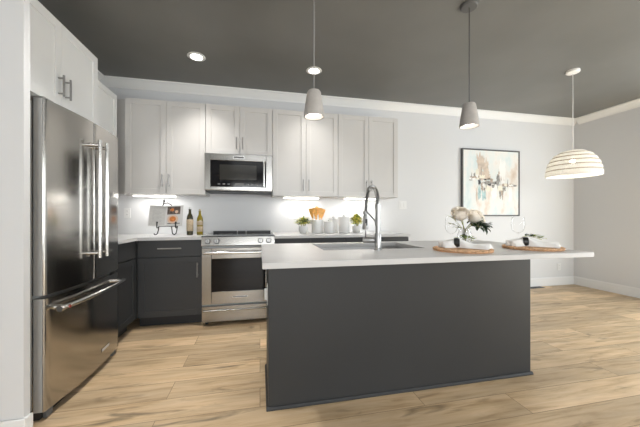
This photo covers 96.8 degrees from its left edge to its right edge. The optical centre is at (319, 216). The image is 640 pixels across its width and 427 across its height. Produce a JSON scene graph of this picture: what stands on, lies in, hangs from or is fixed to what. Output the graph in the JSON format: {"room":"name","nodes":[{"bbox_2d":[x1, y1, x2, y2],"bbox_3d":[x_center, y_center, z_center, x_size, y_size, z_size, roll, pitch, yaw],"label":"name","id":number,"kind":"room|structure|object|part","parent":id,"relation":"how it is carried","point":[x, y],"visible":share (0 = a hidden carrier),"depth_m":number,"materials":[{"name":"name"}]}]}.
{"room":"kitchen","nodes":[
{"label":"kitchen","id":0,"kind":"room"},
{"bbox_2d":[0,0,29,420],"bbox_3d":[-1.791,-0.249,1.339,0.688,2.735,0.040,0,0,-12],"label":"wall","id":1,"kind":"structure","parent":0,"point":[14,14],"depth_m":1.38,"materials":[{"name":"white paint"}]},
{"bbox_2d":[0,412,32,426],"bbox_3d":[-1.768,1.050,1.336,0.673,0.135,0.055,0,0,-12],"label":"baseboard","id":2,"kind":"structure","parent":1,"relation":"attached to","point":[27,421],"depth_m":1.38,"materials":[{"name":"white paint"}]},
{"bbox_2d":[33,284,639,426],"bbox_3d":[1.691,1.158,-0.021,7.140,0.080,8.460,0,0,-12],"label":"floor","id":3,"kind":"structure","parent":0,"point":[585,341],"depth_m":1.90,"materials":[{"name":"brown wood"}]},
{"bbox_2d":[30,96,125,420],"bbox_3d":[-1.861,0.225,1.900,0.754,1.784,0.832,0,0,-12],"label":"refrigerator","id":4,"kind":"object","parent":3,"relation":"on","point":[74,281],"visible":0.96,"depth_m":1.73,"materials":[{"name":"grey metal"}]},
{"bbox_3d":[-1.562,-0.110,1.750,0.090,1.080,0.414,0,0,-12],"label":"door","id":5,"kind":"part","parent":4,"relation":"part of","materials":[{"name":"silver metal"}]},
{"bbox_3d":[-1.605,0.758,1.954,0.090,0.616,0.832,0,0,-12],"label":"freezer drawer","id":6,"kind":"part","parent":4,"relation":"part of","materials":[{"name":"silver metal"}]},
{"bbox_3d":[-1.541,0.514,1.968,0.092,0.027,0.745,0,0,-12],"label":"handle","id":7,"kind":"part","parent":4,"relation":"part of","materials":[{"name":"silver metal"}]},
{"bbox_3d":[-1.519,-0.123,1.927,0.074,0.798,0.025,0,0,-12],"label":"handle","id":8,"kind":"part","parent":4,"relation":"part of","materials":[{"name":"silver metal"}]},
{"bbox_3d":[-1.538,-0.123,2.015,0.074,0.798,0.025,0,0,-12],"label":"handle","id":9,"kind":"part","parent":4,"relation":"part of","materials":[{"name":"silver metal"}]},
{"bbox_3d":[-1.648,-0.110,2.159,0.090,1.080,0.414,0,0,-12],"label":"door","id":10,"kind":"part","parent":4,"relation":"part of","materials":[{"name":"silver metal"}]},
{"bbox_2d":[115,241,135,337],"bbox_3d":[-2.078,0.677,2.527,0.614,0.882,0.460,0,0,-12],"label":"base cabinet","id":11,"kind":"object","parent":3,"relation":"on","point":[126,269],"visible":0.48,"depth_m":2.64,"materials":[{"name":"grey paint"}]},
{"bbox_3d":[-1.787,0.323,2.587,0.020,0.162,0.453,0,0,-12],"label":"drawer","id":12,"kind":"part","parent":11,"relation":"part of","materials":[{"name":"grey paint"}]},
{"bbox_2d":[137,240,201,325],"bbox_3d":[-1.584,0.677,3.171,0.615,0.882,0.656,0,0,-12],"label":"base cabinet","id":13,"kind":"object","parent":3,"relation":"on","point":[169,272],"visible":0.91,"depth_m":2.90,"materials":[{"name":"grey paint"}]},
{"bbox_2d":[134,241,136,318],"bbox_3d":[-1.836,0.625,2.828,0.016,0.777,0.027,0,0,-12],"label":"post","id":14,"kind":"object","parent":13,"relation":"attached to","point":[135,241],"visible":0.43,"depth_m":2.83,"materials":[{"name":"grey paint"}]},
{"bbox_2d":[118,233,209,243],"bbox_3d":[-1.840,0.219,2.894,1.232,0.030,1.093,0,0,-12],"label":"countertop","id":15,"kind":"structure","parent":13,"relation":"on","point":[122,238],"depth_m":2.90,"materials":[{"name":"white stone"}]},
{"bbox_2d":[154,199,177,234],"bbox_3d":[-1.733,0.000,3.233,0.244,0.405,0.238,0,0,-12],"label":"easel","id":16,"kind":"object","parent":15,"relation":"on","point":[175,226],"visible":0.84,"depth_m":3.19,"materials":[{"name":"black metal"}]},
{"bbox_2d":[148,205,183,225],"bbox_3d":[-1.718,-0.014,3.174,0.348,0.238,0.098,0,0,-12],"label":"cookbook","id":17,"kind":"object","parent":16,"relation":"on","point":[164,215],"visible":1,"depth_m":3.17,"materials":[{"name":"grey paper"}]},
{"bbox_2d":[186,207,192,234],"bbox_3d":[-1.476,0.046,3.224,0.071,0.315,0.071,0,0,-12],"label":"bottle","id":18,"kind":"object","parent":15,"relation":"on","point":[189,221],"visible":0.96,"depth_m":3.20,"materials":[{"name":"black glass"}]},
{"bbox_2d":[197,209,202,234],"bbox_3d":[-1.373,0.058,3.246,0.069,0.292,0.069,0,0,-12],"label":"bottle","id":19,"kind":"object","parent":15,"relation":"on","point":[199,218],"visible":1,"depth_m":3.22,"materials":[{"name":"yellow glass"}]},
{"bbox_3d":[-1.521,0.323,2.898,0.601,0.162,0.020,0,0,-12],"label":"drawer","id":20,"kind":"part","parent":13,"relation":"part of","materials":[{"name":"grey paint"}]},
{"bbox_2d":[201,230,274,323],"bbox_3d":[-0.909,0.645,3.258,0.737,0.945,0.753,0,0,-12],"label":"range oven","id":21,"kind":"object","parent":3,"relation":"on","point":[234,280],"visible":0.87,"depth_m":2.95,"materials":[{"name":"grey metal"}]},
{"bbox_3d":[-0.837,0.363,2.921,0.665,0.027,0.064,0,0,-12],"label":"handle","id":22,"kind":"part","parent":21,"relation":"part of","materials":[{"name":"silver metal"}]},
{"bbox_3d":[-0.848,0.993,2.970,0.727,0.160,0.034,0,0,-12],"label":"storage drawer","id":23,"kind":"part","parent":21,"relation":"part of","materials":[{"name":"silver metal"}]},
{"bbox_3d":[-0.848,0.607,2.969,0.727,0.578,0.036,0,0,-12],"label":"oven door","id":24,"kind":"part","parent":21,"relation":"part of","materials":[{"name":"silver metal"}]},
{"bbox_3d":[-0.843,0.958,2.945,0.695,0.020,0.016,0,0,-12],"label":"handle","id":25,"kind":"part","parent":21,"relation":"part of","materials":[{"name":"silver metal"}]},
{"bbox_2d":[201,232,274,236],"bbox_3d":[-0.917,0.204,3.296,0.737,0.016,0.668,0,0,-12],"label":"cooktop","id":26,"kind":"object","parent":21,"relation":"in","point":[215,234],"depth_m":3.18,"materials":[{"name":"black glass"}]},
{"bbox_3d":[-0.848,0.249,2.972,0.735,0.101,0.034,0,0,-12],"label":"control panel","id":27,"kind":"part","parent":21,"relation":"part of","materials":[{"name":"silver metal"}]},
{"bbox_2d":[275,238,344,243],"bbox_3d":[-0.163,0.677,3.471,0.799,0.882,0.656,0,0,-12],"label":"base cabinet","id":28,"kind":"object","parent":3,"relation":"on","point":[282,240],"visible":0.09,"depth_m":3.19,"materials":[{"name":"grey paint"}]},
{"bbox_3d":[-0.300,0.323,3.156,0.396,0.162,0.020,0,0,-12],"label":"drawer","id":29,"kind":"part","parent":28,"relation":"part of","materials":[{"name":"grey paint"}]},
{"bbox_3d":[0.091,0.323,3.239,0.396,0.162,0.020,0,0,-12],"label":"drawer","id":30,"kind":"part","parent":28,"relation":"part of","materials":[{"name":"grey paint"}]},
{"bbox_2d":[273,231,410,238],"bbox_3d":[0.235,0.219,3.562,1.622,0.030,0.643,0,0,-12],"label":"countertop","id":31,"kind":"structure","parent":28,"relation":"on","point":[383,233],"depth_m":3.31,"materials":[{"name":"white stone"}]},
{"bbox_2d":[294,216,311,233],"bbox_3d":[-0.207,0.091,3.491,0.244,0.225,0.250,0,0,-12],"label":"potted plant","id":32,"kind":"object","parent":31,"relation":"on","point":[303,229],"visible":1,"depth_m":3.46,"materials":[{"name":"green plant"}]},
{"bbox_3d":[-0.206,0.158,3.493,0.112,0.092,0.112,0,0,-12],"label":"pot","id":33,"kind":"part","parent":32,"relation":"part of","materials":[{"name":"white ceramic"}]},
{"bbox_2d":[312,220,322,233],"bbox_3d":[-0.035,0.118,3.550,0.138,0.170,0.138,0,0,-12],"label":"utensil crock","id":34,"kind":"object","parent":31,"relation":"on","point":[317,225],"visible":0.88,"depth_m":3.49,"materials":[{"name":"white ceramic"}]},
{"bbox_2d":[308,208,313,219],"bbox_3d":[-0.097,0.044,3.543,0.102,0.302,0.028,0,0,4],"label":"wooden spatula","id":35,"kind":"object","parent":34,"relation":"in","point":[310,210],"visible":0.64,"depth_m":3.54,"materials":[{"name":"orange wood"}]},
{"bbox_2d":[313,208,317,219],"bbox_3d":[-0.060,0.038,3.525,0.064,0.312,0.036,0,0,5],"label":"wooden spatula","id":36,"kind":"object","parent":34,"relation":"in","point":[314,209],"visible":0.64,"depth_m":3.51,"materials":[{"name":"orange wood"}]},
{"bbox_2d":[318,208,322,219],"bbox_3d":[0.005,0.038,3.530,0.062,0.312,0.043,0,0,-12],"label":"wooden spatula","id":37,"kind":"object","parent":34,"relation":"in","point":[319,209],"visible":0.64,"depth_m":3.52,"materials":[{"name":"orange wood"}]},
{"bbox_2d":[324,219,333,233],"bbox_3d":[0.110,0.117,3.519,0.120,0.174,0.120,0,0,-12],"label":"canister","id":38,"kind":"object","parent":31,"relation":"on","point":[328,225],"visible":1,"depth_m":3.47,"materials":[{"name":"white ceramic"}]},
{"bbox_2d":[329,216,337,232],"bbox_3d":[0.171,0.098,3.690,0.115,0.212,0.115,0,0,-12],"label":"canister","id":39,"kind":"object","parent":31,"relation":"on","point":[332,219],"visible":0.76,"depth_m":3.64,"materials":[{"name":"white ceramic"}]},
{"bbox_2d":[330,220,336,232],"bbox_3d":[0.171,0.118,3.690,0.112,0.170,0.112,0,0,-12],"label":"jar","id":40,"kind":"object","parent":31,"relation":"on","point":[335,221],"depth_m":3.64,"materials":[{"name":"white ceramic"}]},
{"bbox_2d":[338,215,348,232],"bbox_3d":[0.302,0.087,3.600,0.140,0.232,0.140,0,0,-12],"label":"canister","id":41,"kind":"object","parent":31,"relation":"on","point":[343,222],"visible":0.93,"depth_m":3.54,"materials":[{"name":"white ceramic"}]},
{"bbox_2d":[350,213,362,232],"bbox_3d":[0.467,0.078,3.642,0.196,0.252,0.193,0,0,32],"label":"potted plant","id":42,"kind":"object","parent":31,"relation":"on","point":[356,229],"visible":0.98,"depth_m":3.59,"materials":[{"name":"green plant"}]},
{"bbox_3d":[0.467,0.160,3.635,0.112,0.088,0.112,0,0,-12],"label":"pot","id":43,"kind":"part","parent":42,"relation":"part of","materials":[{"name":"white ceramic"}]},
{"bbox_2d":[345,237,407,241],"bbox_3d":[0.622,0.677,3.637,0.799,0.882,0.656,0,0,-12],"label":"base cabinet","id":44,"kind":"object","parent":3,"relation":"on","point":[347,239],"visible":0.03,"depth_m":3.37,"materials":[{"name":"grey paint"}]},
{"bbox_3d":[0.484,0.323,3.322,0.396,0.162,0.020,0,0,-12],"label":"drawer","id":45,"kind":"part","parent":44,"relation":"part of","materials":[{"name":"grey paint"}]},
{"bbox_3d":[0.875,0.323,3.405,0.396,0.162,0.020,0,0,-12],"label":"drawer","id":46,"kind":"part","parent":44,"relation":"part of","materials":[{"name":"grey paint"}]},
{"bbox_2d":[265,246,533,411],"bbox_3d":[0.547,0.675,2.089,1.862,0.885,0.548,0,0,-12],"label":"base cabinet","id":47,"kind":"object","parent":3,"relation":"on","point":[339,333],"visible":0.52,"depth_m":1.80,"materials":[{"name":"grey paint"}]},
{"bbox_2d":[264,283,267,304],"bbox_3d":[-0.331,0.473,1.744,0.020,0.116,0.072,0,0,-12],"label":"island outlet","id":48,"kind":"object","parent":47,"relation":"attached to","point":[265,289],"visible":1,"depth_m":1.71,"materials":[{"name":"white plastic"}]},
{"bbox_3d":[-0.343,0.675,1.897,0.018,0.885,0.476,0,0,-12],"label":"panel","id":49,"kind":"part","parent":47,"relation":"part of","materials":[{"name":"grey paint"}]},
{"bbox_3d":[0.551,1.109,2.069,1.862,0.019,0.508,0,0,-12],"label":"shoe moulding","id":50,"kind":"part","parent":47,"relation":"part of","materials":[{"name":"grey paint"}]},
{"bbox_2d":[261,240,593,268],"bbox_3d":[0.574,0.218,1.901,1.890,0.028,0.917,0,0,-12],"label":"countertop","id":51,"kind":"structure","parent":47,"relation":"on","point":[285,255],"depth_m":1.54,"materials":[{"name":"grey stone"}]},
{"bbox_2d":[320,246,403,249],"bbox_3d":[0.317,0.343,2.014,0.707,0.220,0.434,0,0,-12],"label":"sink","id":52,"kind":"object","parent":51,"relation":"in","point":[367,247],"visible":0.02,"depth_m":2.21,"materials":[{"name":"silver metal"}]},
{"bbox_2d":[362,185,381,249],"bbox_3d":[0.307,-0.004,1.863,0.119,0.416,0.263,0,0,-12],"label":"faucet","id":53,"kind":"object","parent":51,"relation":"on","point":[377,239],"visible":1,"depth_m":1.76,"materials":[{"name":"silver metal"}]},
{"bbox_3d":[0.339,0.006,1.871,0.037,0.096,0.247,0,0,-12],"label":"docking arm","id":54,"kind":"part","parent":53,"relation":"part of","materials":[{"name":"silver metal"}]},
{"bbox_2d":[445,217,457,238],"bbox_3d":[0.902,0.101,1.948,0.083,0.206,0.083,0,0,-12],"label":"wine glass","id":55,"kind":"object","parent":51,"relation":"on","point":[451,223],"visible":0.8,"depth_m":1.92,"materials":[{"name":"white"}]},
{"bbox_2d":[432,246,493,253],"bbox_3d":[0.865,0.195,1.731,0.336,0.017,0.336,0,0,-12],"label":"placemat","id":56,"kind":"object","parent":51,"relation":"on","point":[436,248],"visible":0.65,"depth_m":1.63,"materials":[{"name":"brown wicker"}]},
{"bbox_2d":[438,239,493,249],"bbox_3d":[0.897,0.163,1.754,0.307,0.054,0.156,0,0,24],"label":"napkin","id":57,"kind":"object","parent":56,"relation":"on","point":[449,243],"visible":0.98,"depth_m":1.74,"materials":[{"name":"white fabric"}]},
{"bbox_2d":[454,238,459,246],"bbox_3d":[0.855,0.162,1.776,0.032,0.062,0.062,0,0,24],"label":"napkin ring","id":58,"kind":"object","parent":57,"relation":"on","point":[456,240],"visible":0.91,"depth_m":1.75,"materials":[{"name":"black metal"}]},
{"bbox_2d":[455,234,474,240],"bbox_3d":[0.901,0.127,1.759,0.123,0.042,0.075,0,0,24],"label":"leaf sprig","id":59,"kind":"object","parent":57,"relation":"on","point":[462,235],"visible":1,"depth_m":1.75,"materials":[{"name":"green plant"}]},
{"bbox_2d":[457,228,471,241],"bbox_3d":[1.167,0.147,2.291,0.110,0.112,0.110,0,0,-12],"label":"vase","id":60,"kind":"object","parent":51,"relation":"on","point":[465,231],"visible":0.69,"depth_m":2.25,"materials":[{"name":"clear glass"}]},
{"bbox_2d":[450,206,469,228],"bbox_3d":[1.113,0.052,2.261,0.139,0.280,0.123,0,0,18],"label":"rose","id":61,"kind":"object","parent":60,"relation":"in","point":[461,213],"visible":0.94,"depth_m":2.25,"materials":[{"name":"white plant"}]},
{"bbox_2d":[466,209,485,228],"bbox_3d":[1.244,0.063,2.254,0.143,0.258,0.128,0,0,-12],"label":"rose","id":62,"kind":"object","parent":60,"relation":"in","point":[474,216],"visible":0.89,"depth_m":2.23,"materials":[{"name":"white plant"}]},
{"bbox_2d":[467,217,492,234],"bbox_3d":[1.262,0.093,2.252,0.177,0.197,0.203,0,0,-23],"label":"greenery","id":63,"kind":"object","parent":60,"relation":"in","point":[481,226],"visible":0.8,"depth_m":2.20,"materials":[{"name":"green plant"}]},
{"bbox_2d":[511,217,524,237],"bbox_3d":[1.412,0.101,2.026,0.083,0.206,0.083,0,0,-12],"label":"wine glass","id":64,"kind":"object","parent":51,"relation":"on","point":[517,223],"visible":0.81,"depth_m":2.00,"materials":[{"name":"white"}]},
{"bbox_2d":[502,244,565,251],"bbox_3d":[1.371,0.195,1.838,0.332,0.017,0.332,0,0,-12],"label":"placemat","id":65,"kind":"object","parent":51,"relation":"on","point":[527,248],"visible":0.59,"depth_m":1.73,"materials":[{"name":"brown wicker"}]},
{"bbox_2d":[506,238,560,247],"bbox_3d":[1.384,0.163,1.841,0.307,0.054,0.156,0,0,20],"label":"napkin","id":66,"kind":"object","parent":65,"relation":"on","point":[518,242],"visible":0.94,"depth_m":1.83,"materials":[{"name":"white fabric"}]},
{"bbox_2d":[521,237,528,245],"bbox_3d":[1.341,0.162,1.861,0.032,0.062,0.062,0,0,20],"label":"napkin ring","id":67,"kind":"object","parent":66,"relation":"on","point":[525,239],"visible":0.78,"depth_m":1.84,"materials":[{"name":"black"}]},
{"bbox_2d":[522,234,546,239],"bbox_3d":[1.392,0.128,1.849,0.128,0.041,0.062,0,0,20],"label":"leaf sprig","id":68,"kind":"object","parent":66,"relation":"on","point":[530,235],"visible":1,"depth_m":1.84,"materials":[{"name":"green plant"}]},
{"bbox_2d":[38,0,639,117],"bbox_3d":[1.691,-1.657,-0.021,7.140,0.080,8.460,0,0,-12],"label":"ceiling","id":69,"kind":"structure","parent":0,"point":[405,51],"depth_m":2.66,"materials":[{"name":"paint"}]},
{"bbox_2d":[187,52,205,61],"bbox_3d":[-1.244,-1.612,2.861,0.174,0.010,0.174,0,0,-12],"label":"recessed light","id":70,"kind":"object","parent":69,"relation":"in","point":[195,56],"visible":1,"depth_m":2.85,"materials":[{"name":"white paint"}]},
{"bbox_2d":[304,88,323,120],"bbox_3d":[-0.040,-1.144,1.913,0.138,0.944,0.138,0,0,-12],"label":"pendant lamp","id":71,"kind":"object","parent":69,"relation":"hanging from","point":[313,110],"visible":1,"depth_m":1.87,"materials":[{"name":"grey"}]},
{"bbox_2d":[306,66,321,74],"bbox_3d":[-0.066,-1.612,3.134,0.174,0.010,0.174,0,0,-12],"label":"recessed light","id":72,"kind":"object","parent":69,"relation":"in","point":[313,70],"visible":1,"depth_m":3.12,"materials":[{"name":"white paint"}]},
{"bbox_2d":[459,0,478,129],"bbox_3d":[1.137,-1.152,2.165,0.138,0.930,0.138,0,0,-12],"label":"pendant lamp","id":73,"kind":"object","parent":69,"relation":"hanging from","point":[469,119],"visible":1,"depth_m":2.14,"materials":[{"name":"grey"}]},
{"bbox_3d":[1.137,-0.777,2.165,0.138,0.180,0.138,0,0,-12],"label":"lamp shade","id":74,"kind":"part","parent":73,"relation":"part of","materials":[{"name":"concrete"}]},
{"bbox_3d":[1.137,-1.229,2.165,0.006,0.728,0.006,0,0,-12],"label":"cord","id":75,"kind":"part","parent":73,"relation":"part of","materials":[{"name":"grey plastic"}]},
{"bbox_2d":[545,68,603,178],"bbox_3d":[2.796,-1.033,3.141,0.490,1.166,0.490,0,0,-25],"label":"dome pendant","id":76,"kind":"object","parent":69,"relation":"hanging from","point":[566,164],"visible":1,"depth_m":3.04,"materials":[{"name":"white paint"}]},
{"bbox_3d":[2.796,-1.167,3.141,0.007,0.849,0.007,0,0,-34],"label":"cord","id":77,"kind":"part","parent":76,"relation":"part of","materials":[{"name":"white paint"}]},
{"bbox_3d":[2.796,-0.593,3.141,0.490,0.286,0.490,0,0,-12],"label":"lamp shade","id":78,"kind":"part","parent":76,"relation":"part of","materials":[{"name":"white wicker"}]},
{"bbox_2d":[107,87,573,277],"bbox_3d":[0.827,-0.249,4.069,7.140,2.735,0.100,0,0,-12],"label":"wall","id":79,"kind":"structure","parent":0,"point":[429,145],"depth_m":4.17,"materials":[{"name":"white paint"}]},
{"bbox_2d":[117,99,132,195],"bbox_3d":[-2.328,-0.772,3.207,0.371,1.036,0.278,0,0,-12],"label":"filler panel","id":80,"kind":"object","parent":79,"relation":"attached to","point":[120,102],"visible":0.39,"depth_m":3.10,"materials":[{"name":"paint"}]},
{"bbox_2d":[124,208,130,217],"bbox_3d":[-2.278,-0.047,3.357,0.072,0.118,0.009,0,0,-12],"label":"power outlet","id":81,"kind":"object","parent":79,"relation":"attached to","point":[127,211],"visible":1,"depth_m":3.35,"materials":[{"name":"white plastic"}]},
{"bbox_2d":[125,98,209,196],"bbox_3d":[-1.735,-0.772,3.288,0.819,1.036,0.367,0,0,-12],"label":"upper cabinet","id":82,"kind":"object","parent":79,"relation":"attached to","point":[165,141],"visible":0.97,"depth_m":3.15,"materials":[{"name":"paint"}]},
{"bbox_3d":[-1.907,-0.772,3.113,0.406,1.033,0.020,0,0,-12],"label":"door","id":83,"kind":"part","parent":82,"relation":"part of","materials":[{"name":"paint"}]},
{"bbox_2d":[132,194,176,196],"bbox_3d":[-1.899,-0.243,3.268,0.455,0.020,0.056,0,0,-12],"label":"light bar","id":84,"kind":"object","parent":82,"relation":"attached to","point":[132,194],"visible":0.97,"depth_m":3.24,"materials":[{"name":"white paint"}]},
{"bbox_3d":[-1.506,-0.772,3.198,0.406,1.033,0.020,0,0,-12],"label":"door","id":85,"kind":"part","parent":82,"relation":"part of","materials":[{"name":"paint"}]},
{"bbox_2d":[206,104,271,155],"bbox_3d":[-0.965,-1.004,3.450,0.750,0.573,0.367,0,0,-12],"label":"upper cabinet","id":86,"kind":"object","parent":79,"relation":"attached to","point":[229,129],"visible":0.77,"depth_m":3.31,"materials":[{"name":"paint"}]},
{"bbox_3d":[-1.121,-1.004,3.279,0.372,0.570,0.020,0,0,-12],"label":"door","id":87,"kind":"part","parent":86,"relation":"part of","materials":[{"name":"paint"}]},
{"bbox_2d":[205,153,271,194],"bbox_3d":[-0.956,-0.501,3.405,0.746,0.428,0.456,0,0,-12],"label":"microwave","id":88,"kind":"object","parent":86,"relation":"attached to","point":[224,173],"visible":1,"depth_m":3.24,"materials":[{"name":"silver metal"}]},
{"bbox_3d":[-0.645,-0.493,3.267,0.023,0.292,0.056,0,0,-12],"label":"handle","id":89,"kind":"part","parent":88,"relation":"part of","materials":[{"name":"silver metal"}]},
{"bbox_3d":[-0.754,-1.004,3.357,0.372,0.570,0.020,0,0,-12],"label":"door","id":90,"kind":"part","parent":86,"relation":"part of","materials":[{"name":"paint"}]},
{"bbox_2d":[288,210,296,218],"bbox_3d":[-0.360,-0.032,3.762,0.118,0.118,0.009,0,0,-12],"label":"power outlet","id":91,"kind":"object","parent":79,"relation":"attached to","point":[292,214],"visible":1,"depth_m":3.76,"materials":[{"name":"white plastic"}]},
{"bbox_2d":[271,109,337,197],"bbox_3d":[-0.201,-0.772,3.612,0.809,1.036,0.367,0,0,-12],"label":"upper cabinet","id":92,"kind":"object","parent":79,"relation":"attached to","point":[304,151],"visible":0.89,"depth_m":3.46,"materials":[{"name":"paint"}]},
{"bbox_3d":[-0.370,-0.772,3.438,0.402,1.033,0.020,0,0,-12],"label":"door","id":93,"kind":"part","parent":92,"relation":"part of","materials":[{"name":"paint"}]},
{"bbox_2d":[283,197,318,198],"bbox_3d":[-0.238,-0.243,3.619,0.460,0.020,0.056,0,0,-12],"label":"light bar","id":94,"kind":"object","parent":92,"relation":"attached to","point":[283,197],"visible":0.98,"depth_m":3.59,"materials":[{"name":"white paint"}]},
{"bbox_3d":[0.025,-0.772,3.521,0.402,1.033,0.020,0,0,-12],"label":"door","id":95,"kind":"part","parent":92,"relation":"part of","materials":[{"name":"paint"}]},
{"bbox_2d":[99,75,576,125],"bbox_3d":[0.845,-1.568,3.982,6.940,0.098,0.078,0,0,-12],"label":"trim","id":96,"kind":"structure","parent":79,"relation":"attached to","point":[108,81],"depth_m":3.75,"materials":[{"name":"white paint"}]},
{"bbox_2d":[343,210,347,216],"bbox_3d":[0.349,-0.042,3.912,0.072,0.118,0.009,0,0,-12],"label":"power outlet","id":97,"kind":"object","parent":79,"relation":"attached to","point":[345,212],"visible":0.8,"depth_m":3.91,"materials":[{"name":"white plastic"}]},
{"bbox_2d":[335,114,397,198],"bbox_3d":[0.595,-0.772,3.780,0.812,1.036,0.367,0,0,-12],"label":"upper cabinet","id":98,"kind":"object","parent":79,"relation":"attached to","point":[367,146],"visible":0.91,"depth_m":3.63,"materials":[{"name":"paint"}]},
{"bbox_3d":[0.424,-0.772,3.606,0.403,1.033,0.020,0,0,-12],"label":"door","id":99,"kind":"part","parent":98,"relation":"part of","materials":[{"name":"paint"}]},
{"bbox_2d":[343,198,375,199],"bbox_3d":[0.544,-0.243,3.784,0.470,0.020,0.056,0,0,-12],"label":"light bar","id":100,"kind":"object","parent":98,"relation":"attached to","point":[343,198],"visible":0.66,"depth_m":3.78,"materials":[{"name":"white paint"}]},
{"bbox_3d":[0.821,-0.772,3.689,0.403,1.033,0.020,0,0,-12],"label":"door","id":101,"kind":"part","parent":98,"relation":"part of","materials":[{"name":"paint"}]},
{"bbox_2d":[399,201,406,208],"bbox_3d":[1.193,-0.172,4.090,0.118,0.118,0.010,0,0,-12],"label":"light switch","id":102,"kind":"object","parent":79,"relation":"attached to","point":[402,204],"visible":1,"depth_m":4.09,"materials":[{"name":"white plastic"}]},
{"bbox_2d":[461,148,519,215],"bbox_3d":[2.632,-0.524,4.376,1.030,1.020,0.042,0,0,-12],"label":"painting","id":103,"kind":"object","parent":79,"relation":"attached to","point":[490,179],"visible":0.95,"depth_m":4.36,"materials":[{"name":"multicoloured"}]},
{"bbox_2d":[530,276,573,286],"bbox_3d":[2.610,1.050,4.387,3.320,0.135,0.015,0,0,-12],"label":"baseboard","id":104,"kind":"structure","parent":79,"relation":"attached to","point":[565,280],"depth_m":4.63,"materials":[{"name":"white paint"}]},
{"bbox_2d":[574,107,639,287],"bbox_3d":[5.135,-0.249,0.707,0.100,2.735,8.260,0,0,-12],"label":"wall","id":105,"kind":"structure","parent":0,"point":[607,205],"depth_m":4.24,"materials":[{"name":"white paint"}]},
{"bbox_2d":[574,276,639,297],"bbox_3d":[4.366,1.050,4.067,0.015,0.135,1.334,0,0,-12],"label":"baseboard","id":106,"kind":"structure","parent":105,"relation":"attached to","point":[600,285],"depth_m":4.25,"materials":[{"name":"white paint"}]},
{"bbox_2d":[575,98,639,123],"bbox_3d":[5.056,-1.568,0.650,0.078,0.098,8.181,0,0,-12],"label":"trim","id":107,"kind":"structure","parent":105,"relation":"attached to","point":[635,103],"depth_m":4.21,"materials":[{"name":"white paint"}]},
{"bbox_3d":[-1.753,-0.249,-0.749,0.100,2.735,8.260,0,0,-12],"label":"wall","id":108,"kind":"structure","parent":0,"visible":0},
{"bbox_2d":[30,0,97,124],"bbox_3d":[-1.961,-1.010,1.845,0.562,0.565,0.862,0,0,-12],"label":"upper cabinet","id":109,"kind":"object","parent":108,"relation":"attached to","point":[63,71],"visible":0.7,"depth_m":1.88,"materials":[{"name":"white paint"}]},
{"bbox_3d":[-1.688,-1.010,1.683,0.020,0.562,0.428,0,0,-12],"label":"door","id":110,"kind":"part","parent":109,"relation":"part of","materials":[{"name":"white paint"}]},
{"bbox_3d":[-1.697,-0.862,1.866,0.038,0.140,0.013,0,0,-12],"label":"handle","id":111,"kind":"part","parent":109,"relation":"part of","materials":[{"name":"silver metal"}]},
{"bbox_3d":[-1.711,-0.862,1.933,0.038,0.140,0.013,0,0,-12],"label":"handle","id":112,"kind":"part","parent":109,"relation":"part of","materials":[{"name":"silver metal"}]},
{"bbox_3d":[-1.777,-1.010,2.104,0.020,0.562,0.428,0,0,-12],"label":"door","id":113,"kind":"part","parent":109,"relation":"part of","materials":[{"name":"white paint"}]},
{"bbox_2d":[98,70,103,79],"bbox_3d":[-2.398,-1.568,2.734,0.078,0.098,1.021,0,0,-12],"label":"trim","id":114,"kind":"structure","parent":108,"relation":"attached to","point":[100,75],"depth_m":3.19,"materials":[{"name":"white paint"}]},
{"bbox_2d":[98,80,116,136],"bbox_3d":[-2.226,-0.772,2.634,0.368,1.036,0.746,0,0,-12],"label":"upper cabinet","id":115,"kind":"object","parent":108,"relation":"attached to","point":[107,100],"visible":0.14,"depth_m":2.85,"materials":[{"name":"white paint"}]}
]}

